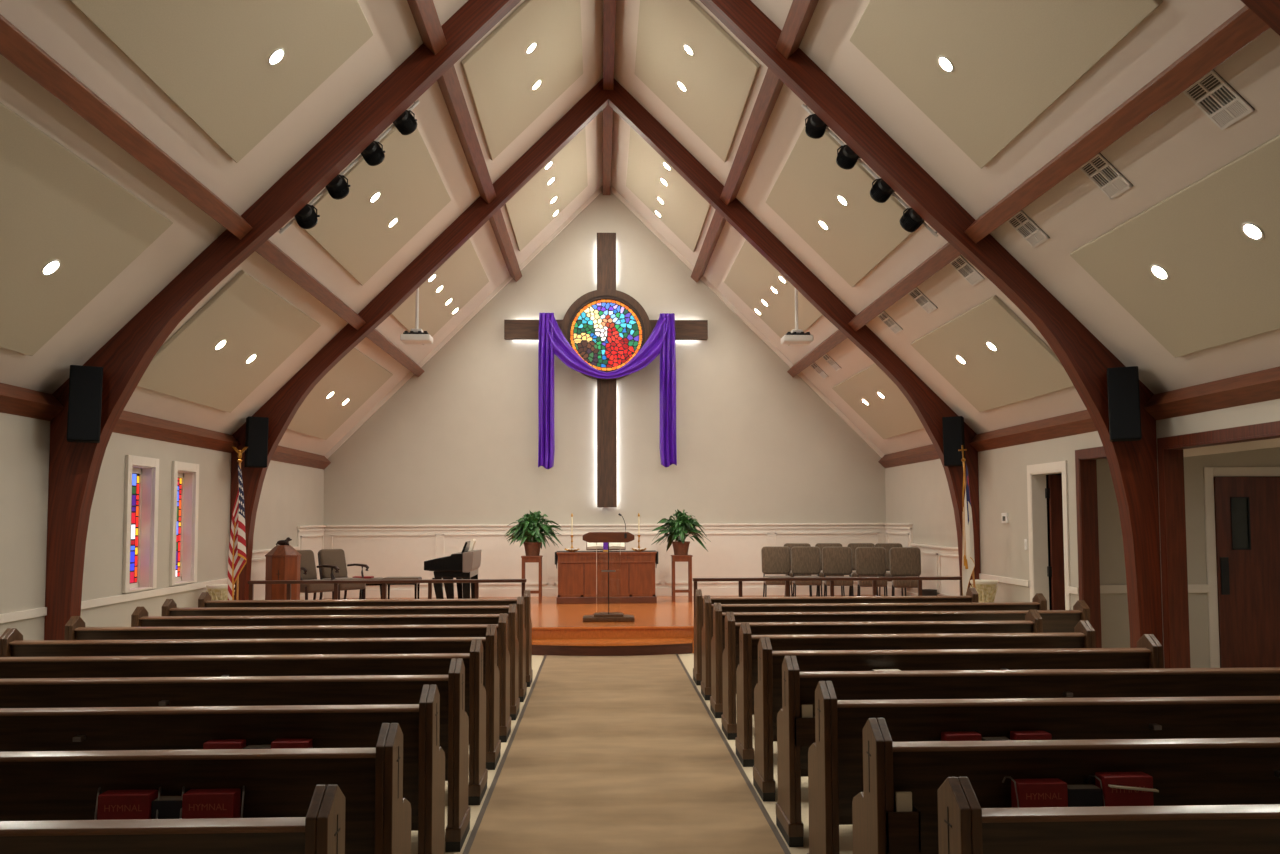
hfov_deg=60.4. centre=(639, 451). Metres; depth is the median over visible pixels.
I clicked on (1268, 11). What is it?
arch
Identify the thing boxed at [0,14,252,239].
ceiling beam
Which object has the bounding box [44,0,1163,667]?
arch
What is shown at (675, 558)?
plant stand
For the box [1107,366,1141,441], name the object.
wall speaker
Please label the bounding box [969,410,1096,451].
beam
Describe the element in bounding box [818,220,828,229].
ceiling light
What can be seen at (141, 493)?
window
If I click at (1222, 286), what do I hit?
acoustic panel
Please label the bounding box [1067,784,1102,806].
bible
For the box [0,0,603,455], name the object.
ceiling
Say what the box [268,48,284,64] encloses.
ceiling light
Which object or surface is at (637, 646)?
step
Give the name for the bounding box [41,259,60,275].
ceiling light
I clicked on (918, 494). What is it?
wall
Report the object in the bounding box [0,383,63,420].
beam
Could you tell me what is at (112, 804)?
hymnal
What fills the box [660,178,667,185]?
ceiling light
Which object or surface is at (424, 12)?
beam
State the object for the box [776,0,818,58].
beam
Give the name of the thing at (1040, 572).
door frame
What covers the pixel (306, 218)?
stage light
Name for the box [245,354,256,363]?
ceiling light
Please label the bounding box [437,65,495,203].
beam
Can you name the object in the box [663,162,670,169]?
ceiling light
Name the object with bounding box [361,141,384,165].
stage light
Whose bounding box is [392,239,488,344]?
acoustic panel
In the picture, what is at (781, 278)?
ceiling light
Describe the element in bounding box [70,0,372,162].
acoustic panel
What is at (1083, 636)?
pew
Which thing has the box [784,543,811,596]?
chair
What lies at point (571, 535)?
candlestick
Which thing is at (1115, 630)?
wall
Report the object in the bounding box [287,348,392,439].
acoustic panel
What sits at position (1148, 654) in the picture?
pew
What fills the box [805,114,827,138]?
stage light
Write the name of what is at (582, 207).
crown molding
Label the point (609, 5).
ridge beam
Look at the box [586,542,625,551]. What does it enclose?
book
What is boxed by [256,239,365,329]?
beam
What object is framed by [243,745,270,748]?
bible
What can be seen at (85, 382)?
wall speaker
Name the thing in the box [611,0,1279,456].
ceiling
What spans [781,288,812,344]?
ceiling projector
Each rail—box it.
[248,579,526,599]
[693,576,962,617]
[979,573,1078,594]
[1100,584,1208,592]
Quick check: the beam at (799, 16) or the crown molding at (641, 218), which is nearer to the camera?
the beam at (799, 16)
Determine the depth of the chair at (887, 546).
18.49 m
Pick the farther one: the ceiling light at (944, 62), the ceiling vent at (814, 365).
the ceiling vent at (814, 365)
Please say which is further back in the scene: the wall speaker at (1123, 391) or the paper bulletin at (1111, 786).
the wall speaker at (1123, 391)
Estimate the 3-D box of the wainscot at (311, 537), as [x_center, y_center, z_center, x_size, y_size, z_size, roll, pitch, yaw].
[-5.518,1.803,17.133,0.060,1.290,4.670,0,-3,-2]
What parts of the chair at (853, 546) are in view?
backrest, seat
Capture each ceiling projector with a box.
[400,288,432,343]
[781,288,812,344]
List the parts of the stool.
seat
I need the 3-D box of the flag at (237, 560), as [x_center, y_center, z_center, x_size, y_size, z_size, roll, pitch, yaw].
[-4.801,1.226,13.138,0.260,2.575,0.260,0,-3,-2]
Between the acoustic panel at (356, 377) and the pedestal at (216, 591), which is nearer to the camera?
the pedestal at (216, 591)
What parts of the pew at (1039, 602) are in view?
kick plate, panel, rail, backrest, panel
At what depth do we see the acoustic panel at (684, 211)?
17.44 m
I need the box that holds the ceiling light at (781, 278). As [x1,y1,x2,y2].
[778,275,786,283]
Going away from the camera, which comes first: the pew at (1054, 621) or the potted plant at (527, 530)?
the pew at (1054, 621)
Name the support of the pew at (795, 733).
on the floor
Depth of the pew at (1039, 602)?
10.43 m
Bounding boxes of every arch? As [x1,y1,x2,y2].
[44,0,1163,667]
[230,78,980,599]
[1241,0,1279,35]
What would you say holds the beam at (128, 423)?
attached to the wall at (292, 495)
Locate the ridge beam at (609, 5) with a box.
[603,0,615,89]
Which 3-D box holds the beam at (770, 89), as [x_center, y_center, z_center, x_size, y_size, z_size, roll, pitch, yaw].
[1.290,-3.636,12.827,0.220,0.219,4.636,0,-3,-2]
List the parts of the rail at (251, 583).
post, post, post, post, handrail, post, post, post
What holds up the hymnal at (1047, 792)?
in the pew at (1188, 771)
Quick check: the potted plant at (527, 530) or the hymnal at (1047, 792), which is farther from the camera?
the potted plant at (527, 530)
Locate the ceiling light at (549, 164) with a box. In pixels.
[545,161,552,169]
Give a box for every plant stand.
[521,555,542,602]
[671,555,692,601]
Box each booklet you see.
[802,705,812,717]
[895,792,911,811]
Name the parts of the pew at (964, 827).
panel, rail, backrest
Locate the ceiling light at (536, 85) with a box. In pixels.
[532,79,541,89]
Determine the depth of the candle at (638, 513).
18.18 m
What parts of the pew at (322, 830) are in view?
backrest, rail, panel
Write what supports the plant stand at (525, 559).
on the stage platform
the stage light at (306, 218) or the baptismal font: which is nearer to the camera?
the stage light at (306, 218)
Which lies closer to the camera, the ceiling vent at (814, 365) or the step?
the step
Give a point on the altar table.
(576, 570)
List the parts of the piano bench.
seat, seat frame, leg, leg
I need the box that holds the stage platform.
[322,595,883,638]
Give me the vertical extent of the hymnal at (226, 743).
0.216 m
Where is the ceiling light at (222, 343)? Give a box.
[214,339,226,349]
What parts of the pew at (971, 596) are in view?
kick plate, panel, rail, backrest, panel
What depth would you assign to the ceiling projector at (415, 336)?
15.40 m
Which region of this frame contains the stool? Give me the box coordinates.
[359,577,382,598]
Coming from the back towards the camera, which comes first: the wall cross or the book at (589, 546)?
the wall cross
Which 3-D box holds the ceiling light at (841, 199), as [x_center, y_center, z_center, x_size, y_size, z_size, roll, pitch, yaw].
[2.251,-2.796,12.219,0.119,0.119,0.164,0,-3,-7]
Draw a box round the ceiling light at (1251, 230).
[1241,222,1264,239]
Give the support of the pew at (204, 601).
on the floor
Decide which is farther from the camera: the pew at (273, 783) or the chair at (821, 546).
the chair at (821, 546)
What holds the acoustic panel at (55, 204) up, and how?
attached to the ceiling at (59, 28)
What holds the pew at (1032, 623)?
on the floor
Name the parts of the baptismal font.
lid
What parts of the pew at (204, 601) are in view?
panel, rail, backrest, panel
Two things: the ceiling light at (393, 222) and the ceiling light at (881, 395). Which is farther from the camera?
the ceiling light at (881, 395)
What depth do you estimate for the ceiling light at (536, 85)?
13.24 m
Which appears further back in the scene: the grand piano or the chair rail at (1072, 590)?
the grand piano
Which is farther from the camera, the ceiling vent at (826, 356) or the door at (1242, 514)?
the ceiling vent at (826, 356)
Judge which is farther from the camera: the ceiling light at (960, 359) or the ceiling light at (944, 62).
the ceiling light at (960, 359)
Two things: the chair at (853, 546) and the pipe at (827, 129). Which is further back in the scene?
the chair at (853, 546)
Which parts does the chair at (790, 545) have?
backrest, seat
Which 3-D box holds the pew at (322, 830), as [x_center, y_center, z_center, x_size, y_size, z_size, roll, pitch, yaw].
[-2.501,1.412,3.034,3.348,0.967,0.510,0,-3,-2]
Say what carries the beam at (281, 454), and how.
attached to the wall at (292, 495)
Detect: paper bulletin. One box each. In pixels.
[872,669,900,670]
[1108,784,1158,791]
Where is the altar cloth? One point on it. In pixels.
(656, 555)
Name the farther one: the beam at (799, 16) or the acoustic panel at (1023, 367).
the acoustic panel at (1023, 367)
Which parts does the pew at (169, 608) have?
panel, rail, backrest, panel, kick plate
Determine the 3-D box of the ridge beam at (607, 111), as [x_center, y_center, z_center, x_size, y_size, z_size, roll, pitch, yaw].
[-0.528,-4.960,17.749,0.140,0.248,4.744,0,-3,-2]
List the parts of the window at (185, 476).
stained glass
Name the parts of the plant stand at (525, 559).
leg, leg, leg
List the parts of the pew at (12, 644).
panel, rail, backrest, panel, kick plate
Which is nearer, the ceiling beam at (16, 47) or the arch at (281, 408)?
the ceiling beam at (16, 47)
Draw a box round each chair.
[761,546,792,596]
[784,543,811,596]
[791,546,822,596]
[815,543,844,596]
[822,547,853,596]
[847,543,877,595]
[855,547,887,595]
[874,543,906,595]
[890,547,920,595]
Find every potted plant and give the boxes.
[505,511,562,555]
[651,509,710,554]
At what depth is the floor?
6.68 m
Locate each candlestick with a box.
[564,514,578,551]
[632,513,645,551]
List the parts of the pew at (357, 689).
rail, backrest, panel, kick plate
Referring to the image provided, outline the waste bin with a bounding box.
[922,589,936,595]
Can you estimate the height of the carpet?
0.008 m
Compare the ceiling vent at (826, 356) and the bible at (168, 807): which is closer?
the bible at (168, 807)
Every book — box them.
[352,576,373,578]
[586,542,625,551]
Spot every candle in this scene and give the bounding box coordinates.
[571,517,572,534]
[638,513,639,534]
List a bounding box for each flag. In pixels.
[228,447,247,599]
[958,445,975,595]
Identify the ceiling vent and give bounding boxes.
[810,362,827,378]
[822,353,840,370]
[877,311,902,333]
[908,287,936,313]
[949,255,984,285]
[1007,210,1049,247]
[1079,153,1132,199]
[1183,69,1254,129]
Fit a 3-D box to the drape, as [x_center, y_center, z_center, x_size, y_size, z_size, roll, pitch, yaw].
[-0.582,-1.085,19.640,2.454,2.801,0.382,0,-3,-2]
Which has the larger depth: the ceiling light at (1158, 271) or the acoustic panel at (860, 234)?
the acoustic panel at (860, 234)
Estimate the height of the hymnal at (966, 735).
0.216 m
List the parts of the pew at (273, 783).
rail, backrest, panel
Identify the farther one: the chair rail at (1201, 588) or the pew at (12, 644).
the chair rail at (1201, 588)
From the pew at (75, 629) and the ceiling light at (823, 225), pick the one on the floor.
the pew at (75, 629)
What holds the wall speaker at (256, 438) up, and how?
attached to the arch at (281, 408)
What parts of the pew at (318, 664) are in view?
rail, backrest, panel, kick plate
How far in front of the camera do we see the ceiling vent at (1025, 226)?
9.64 m
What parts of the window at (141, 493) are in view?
stained glass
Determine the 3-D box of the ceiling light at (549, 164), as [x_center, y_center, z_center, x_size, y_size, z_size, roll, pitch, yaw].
[-1.351,-4.233,16.248,0.119,0.119,0.164,0,-3,-7]
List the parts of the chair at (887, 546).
backrest, seat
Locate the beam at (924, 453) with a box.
[878,444,939,467]
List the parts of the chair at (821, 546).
backrest, seat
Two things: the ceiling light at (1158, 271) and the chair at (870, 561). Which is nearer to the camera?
the ceiling light at (1158, 271)
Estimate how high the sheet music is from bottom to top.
0.189 m
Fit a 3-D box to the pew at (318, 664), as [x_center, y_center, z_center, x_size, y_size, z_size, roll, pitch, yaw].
[-2.631,1.634,6.705,3.348,0.967,0.510,0,-3,-2]
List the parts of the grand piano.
leg, leg, leg, leg, leg, panel, leg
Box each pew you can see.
[0,625,500,769]
[0,639,487,804]
[0,658,470,851]
[0,684,444,853]
[0,723,410,853]
[0,785,344,853]
[64,613,510,741]
[131,604,519,719]
[161,597,526,701]
[198,590,532,686]
[693,587,978,684]
[701,593,1046,699]
[710,600,1089,717]
[721,610,1042,739]
[735,620,1095,766]
[753,634,1162,801]
[776,655,1279,846]
[807,681,1279,853]
[852,718,1279,853]
[937,777,1279,853]
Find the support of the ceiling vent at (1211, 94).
in the ceiling at (1178, 145)
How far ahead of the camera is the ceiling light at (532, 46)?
12.19 m
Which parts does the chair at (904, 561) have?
seat, backrest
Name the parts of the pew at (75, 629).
panel, rail, backrest, panel, kick plate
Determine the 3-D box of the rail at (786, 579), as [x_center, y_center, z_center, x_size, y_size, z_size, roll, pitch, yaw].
[2.430,2.001,14.079,3.510,0.784,0.120,0,-3,-2]
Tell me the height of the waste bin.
0.310 m
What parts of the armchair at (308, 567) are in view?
arm, leg, backrest, seat, arm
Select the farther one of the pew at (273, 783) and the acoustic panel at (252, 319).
the acoustic panel at (252, 319)
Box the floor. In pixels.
[411,653,852,853]
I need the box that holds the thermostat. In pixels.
[1001,513,1008,522]
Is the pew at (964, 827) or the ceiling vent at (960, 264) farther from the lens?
the ceiling vent at (960, 264)
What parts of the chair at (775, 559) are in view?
backrest, seat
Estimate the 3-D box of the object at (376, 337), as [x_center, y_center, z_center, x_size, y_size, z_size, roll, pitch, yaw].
[-3.904,-1.594,17.425,0.220,0.219,4.744,0,-3,-2]
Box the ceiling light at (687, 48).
[684,44,693,55]
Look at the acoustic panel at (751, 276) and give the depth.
17.32 m
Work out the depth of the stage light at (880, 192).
10.61 m
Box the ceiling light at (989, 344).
[986,341,997,351]
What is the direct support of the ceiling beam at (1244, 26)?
attached to the ceiling at (1178, 145)
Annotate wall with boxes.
[0,412,323,640]
[323,186,885,524]
[885,399,1279,655]
[1046,473,1061,609]
[1096,447,1279,667]
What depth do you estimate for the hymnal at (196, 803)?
3.77 m
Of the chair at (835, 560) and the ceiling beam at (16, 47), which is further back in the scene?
the chair at (835, 560)
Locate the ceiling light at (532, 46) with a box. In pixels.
[526,42,536,53]
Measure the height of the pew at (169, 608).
0.967 m
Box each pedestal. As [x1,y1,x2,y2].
[206,584,234,599]
[970,579,997,601]
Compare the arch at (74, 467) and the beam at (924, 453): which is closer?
the arch at (74, 467)
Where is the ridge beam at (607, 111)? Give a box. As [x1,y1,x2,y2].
[603,105,612,194]
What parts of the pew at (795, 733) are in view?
panel, kick plate, rail, backrest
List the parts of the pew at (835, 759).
panel, rail, backrest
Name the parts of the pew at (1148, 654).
panel, kick plate, backrest, rail, panel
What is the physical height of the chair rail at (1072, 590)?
0.075 m
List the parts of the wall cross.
cross arm, frame, stained glass, round frame, cross arm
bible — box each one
[151,796,181,818]
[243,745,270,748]
[982,737,1009,740]
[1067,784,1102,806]
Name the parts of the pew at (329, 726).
rail, backrest, panel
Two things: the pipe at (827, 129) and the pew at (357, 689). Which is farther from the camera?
the pipe at (827, 129)
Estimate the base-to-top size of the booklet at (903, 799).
0.200 m
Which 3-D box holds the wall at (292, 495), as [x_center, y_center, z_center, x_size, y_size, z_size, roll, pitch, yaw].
[-5.375,0.831,8.681,0.250,2.830,21.800,0,-3,-2]
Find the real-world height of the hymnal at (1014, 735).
0.216 m
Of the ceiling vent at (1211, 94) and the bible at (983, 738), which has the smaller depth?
the bible at (983, 738)
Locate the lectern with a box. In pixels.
[583,513,634,621]
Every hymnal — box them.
[97,790,157,819]
[182,788,240,818]
[203,739,245,748]
[271,739,312,748]
[941,731,981,740]
[1010,731,1051,739]
[1011,778,1067,807]
[1095,772,1153,806]
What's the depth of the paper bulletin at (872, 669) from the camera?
6.67 m
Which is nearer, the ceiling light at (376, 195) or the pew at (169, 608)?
the pew at (169, 608)
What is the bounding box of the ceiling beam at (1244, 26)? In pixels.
[964,5,1269,242]
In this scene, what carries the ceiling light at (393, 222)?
attached to the acoustic panel at (353, 230)
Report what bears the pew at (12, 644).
on the floor
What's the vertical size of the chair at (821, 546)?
0.958 m
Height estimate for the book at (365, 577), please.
0.030 m
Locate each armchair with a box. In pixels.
[297,550,338,599]
[318,549,368,599]
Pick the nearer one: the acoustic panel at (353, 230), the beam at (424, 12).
the beam at (424, 12)
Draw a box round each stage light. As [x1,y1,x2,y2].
[295,204,319,228]
[325,174,350,199]
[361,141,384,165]
[393,110,417,134]
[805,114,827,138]
[836,145,859,169]
[870,178,894,202]
[899,208,924,232]
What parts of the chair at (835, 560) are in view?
backrest, seat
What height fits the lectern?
1.461 m
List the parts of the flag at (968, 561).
tassel cord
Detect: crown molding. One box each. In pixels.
[324,186,601,458]
[611,186,884,457]
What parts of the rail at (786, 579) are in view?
post, post, post, handrail, post, post, post, post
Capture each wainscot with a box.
[251,525,325,599]
[324,523,885,597]
[884,523,959,595]
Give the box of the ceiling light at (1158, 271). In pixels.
[1150,264,1168,279]
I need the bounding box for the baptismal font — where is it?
[265,537,301,599]
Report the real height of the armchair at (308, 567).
0.929 m
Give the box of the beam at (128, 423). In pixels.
[113,410,239,452]
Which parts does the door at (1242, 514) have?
push plate, lite frame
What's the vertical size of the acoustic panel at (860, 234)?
1.137 m
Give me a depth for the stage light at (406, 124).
10.48 m
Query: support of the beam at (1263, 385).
attached to the wall at (918, 494)
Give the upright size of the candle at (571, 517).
0.310 m
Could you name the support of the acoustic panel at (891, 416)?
attached to the ceiling at (1178, 145)
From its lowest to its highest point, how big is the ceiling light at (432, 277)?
0.119 m
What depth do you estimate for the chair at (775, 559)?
17.81 m
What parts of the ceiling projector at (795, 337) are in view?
mount plate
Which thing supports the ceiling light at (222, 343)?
attached to the acoustic panel at (252, 319)
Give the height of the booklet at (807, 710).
0.200 m
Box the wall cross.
[504,233,707,506]
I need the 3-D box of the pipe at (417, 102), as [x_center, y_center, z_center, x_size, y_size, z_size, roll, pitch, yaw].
[-2.833,-2.776,10.493,1.452,1.431,0.032,0,-3,-2]
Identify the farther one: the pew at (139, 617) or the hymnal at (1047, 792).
the pew at (139, 617)
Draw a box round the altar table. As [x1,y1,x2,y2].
[556,552,656,603]
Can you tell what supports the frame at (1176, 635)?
attached to the wall at (918, 494)
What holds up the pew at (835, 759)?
on the floor
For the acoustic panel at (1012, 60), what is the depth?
8.16 m
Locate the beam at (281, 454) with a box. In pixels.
[271,446,330,468]
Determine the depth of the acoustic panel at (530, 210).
17.42 m
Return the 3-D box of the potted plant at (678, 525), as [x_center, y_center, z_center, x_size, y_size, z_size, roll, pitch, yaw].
[0.678,1.342,18.431,0.986,0.771,0.741,0,-3,-2]
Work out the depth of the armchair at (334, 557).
17.22 m
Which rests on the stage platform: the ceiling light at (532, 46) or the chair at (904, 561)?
the chair at (904, 561)
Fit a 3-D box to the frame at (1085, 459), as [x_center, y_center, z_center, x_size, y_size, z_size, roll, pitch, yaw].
[4.846,1.140,11.040,0.185,2.420,1.660,0,-3,-2]
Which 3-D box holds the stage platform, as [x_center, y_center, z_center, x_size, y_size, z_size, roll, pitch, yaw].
[-0.485,2.571,16.888,10.090,0.310,5.559,0,-3,-2]
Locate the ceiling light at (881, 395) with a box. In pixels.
[877,391,884,398]
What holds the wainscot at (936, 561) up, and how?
attached to the wall at (918, 494)
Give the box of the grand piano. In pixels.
[424,541,481,598]
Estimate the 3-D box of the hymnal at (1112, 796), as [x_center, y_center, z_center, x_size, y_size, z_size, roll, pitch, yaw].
[1.727,1.258,3.919,0.175,0.216,0.081,0,-3,-2]
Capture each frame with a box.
[1075,446,1106,647]
[1157,421,1279,667]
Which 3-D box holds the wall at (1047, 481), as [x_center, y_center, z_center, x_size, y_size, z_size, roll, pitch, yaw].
[6.042,1.136,13.363,2.400,2.700,2.230,0,-3,-2]
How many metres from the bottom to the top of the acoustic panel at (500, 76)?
1.187 m
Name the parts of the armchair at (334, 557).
post, backrest, seat, arm, leg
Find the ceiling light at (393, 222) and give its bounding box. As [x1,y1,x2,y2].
[388,217,397,227]
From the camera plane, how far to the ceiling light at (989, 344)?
12.17 m
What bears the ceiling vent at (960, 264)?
in the ceiling at (1178, 145)
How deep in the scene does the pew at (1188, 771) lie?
3.98 m
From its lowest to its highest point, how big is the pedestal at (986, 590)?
0.910 m
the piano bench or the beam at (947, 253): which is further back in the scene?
the piano bench
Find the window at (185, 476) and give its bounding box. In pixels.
[169,461,198,585]
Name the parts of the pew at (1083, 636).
panel, kick plate, backrest, rail, panel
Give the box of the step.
[532,638,691,655]
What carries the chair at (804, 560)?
on the stage platform
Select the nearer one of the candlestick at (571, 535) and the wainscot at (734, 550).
the candlestick at (571, 535)
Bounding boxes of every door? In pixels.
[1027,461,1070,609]
[1203,467,1279,667]
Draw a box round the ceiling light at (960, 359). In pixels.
[956,355,966,364]
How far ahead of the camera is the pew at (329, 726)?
4.78 m
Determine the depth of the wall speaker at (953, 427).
14.74 m
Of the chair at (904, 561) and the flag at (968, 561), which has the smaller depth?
the flag at (968, 561)
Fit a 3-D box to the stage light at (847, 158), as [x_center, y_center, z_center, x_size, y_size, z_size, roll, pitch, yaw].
[2.028,-2.863,10.675,0.243,0.233,0.216,0,-4,-11]
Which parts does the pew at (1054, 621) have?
kick plate, panel, backrest, rail, panel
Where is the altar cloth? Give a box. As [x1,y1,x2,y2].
[555,551,657,566]
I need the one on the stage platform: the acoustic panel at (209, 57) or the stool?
the stool
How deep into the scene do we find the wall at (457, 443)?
19.88 m
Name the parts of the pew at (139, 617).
panel, backrest, rail, panel, kick plate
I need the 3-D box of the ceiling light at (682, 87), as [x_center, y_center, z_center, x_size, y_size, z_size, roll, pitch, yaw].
[0.508,-4.418,13.298,0.119,0.119,0.164,0,-3,-7]
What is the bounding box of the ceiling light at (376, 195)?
[369,191,380,202]
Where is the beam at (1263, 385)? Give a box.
[1143,366,1279,419]
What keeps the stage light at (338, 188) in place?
attached to the pipe at (417, 102)
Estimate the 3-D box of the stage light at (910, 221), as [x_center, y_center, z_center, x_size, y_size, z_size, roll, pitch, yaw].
[2.649,-2.248,10.662,0.243,0.233,0.216,1,-4,-24]
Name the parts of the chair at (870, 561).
backrest, seat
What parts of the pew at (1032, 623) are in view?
panel, kick plate, backrest, rail, panel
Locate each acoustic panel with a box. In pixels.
[0,102,172,355]
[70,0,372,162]
[137,270,320,412]
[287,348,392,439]
[296,127,450,285]
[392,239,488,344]
[461,0,582,159]
[505,127,587,250]
[626,126,710,251]
[634,0,759,161]
[724,240,821,345]
[766,123,910,286]
[832,364,923,438]
[850,0,1162,168]
[911,295,1073,411]
[1070,134,1279,357]
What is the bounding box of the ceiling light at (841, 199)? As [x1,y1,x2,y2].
[837,194,847,205]
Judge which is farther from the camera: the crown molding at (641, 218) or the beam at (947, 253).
the crown molding at (641, 218)
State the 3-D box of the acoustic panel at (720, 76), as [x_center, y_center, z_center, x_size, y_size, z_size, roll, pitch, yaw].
[0.579,-4.433,12.770,1.193,1.187,3.000,0,-3,-2]
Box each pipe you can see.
[279,100,419,233]
[801,104,937,237]
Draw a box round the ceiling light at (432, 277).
[428,274,435,281]
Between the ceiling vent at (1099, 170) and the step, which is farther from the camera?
the step
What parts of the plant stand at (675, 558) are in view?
leg, leg, leg, leg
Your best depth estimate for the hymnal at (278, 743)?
4.69 m
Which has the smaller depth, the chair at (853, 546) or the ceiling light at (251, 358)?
the ceiling light at (251, 358)
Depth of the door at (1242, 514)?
12.09 m
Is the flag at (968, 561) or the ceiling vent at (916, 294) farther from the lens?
the flag at (968, 561)
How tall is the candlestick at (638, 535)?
0.635 m
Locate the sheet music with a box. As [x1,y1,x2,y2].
[469,538,475,550]
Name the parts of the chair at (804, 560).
backrest, seat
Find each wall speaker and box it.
[66,365,102,442]
[244,416,268,467]
[942,416,965,466]
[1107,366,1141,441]
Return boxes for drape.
[538,313,676,468]
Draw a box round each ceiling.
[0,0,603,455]
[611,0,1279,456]
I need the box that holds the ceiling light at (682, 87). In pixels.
[677,81,686,91]
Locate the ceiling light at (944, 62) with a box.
[938,55,953,72]
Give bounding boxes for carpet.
[463,654,790,853]
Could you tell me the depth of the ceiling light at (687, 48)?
12.25 m
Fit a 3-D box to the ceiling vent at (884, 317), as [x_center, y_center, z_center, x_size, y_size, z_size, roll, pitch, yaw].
[3.238,-1.677,14.261,0.258,0.257,0.330,0,-3,-2]
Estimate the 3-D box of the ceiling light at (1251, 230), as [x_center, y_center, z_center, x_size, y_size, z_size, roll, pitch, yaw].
[4.069,-1.465,7.300,0.119,0.119,0.164,0,-3,-7]
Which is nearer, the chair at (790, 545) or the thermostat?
the thermostat
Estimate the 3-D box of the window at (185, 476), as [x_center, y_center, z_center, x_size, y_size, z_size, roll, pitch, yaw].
[-5.461,0.843,13.008,0.185,1.430,0.780,0,-3,-2]
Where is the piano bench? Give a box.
[382,577,421,598]

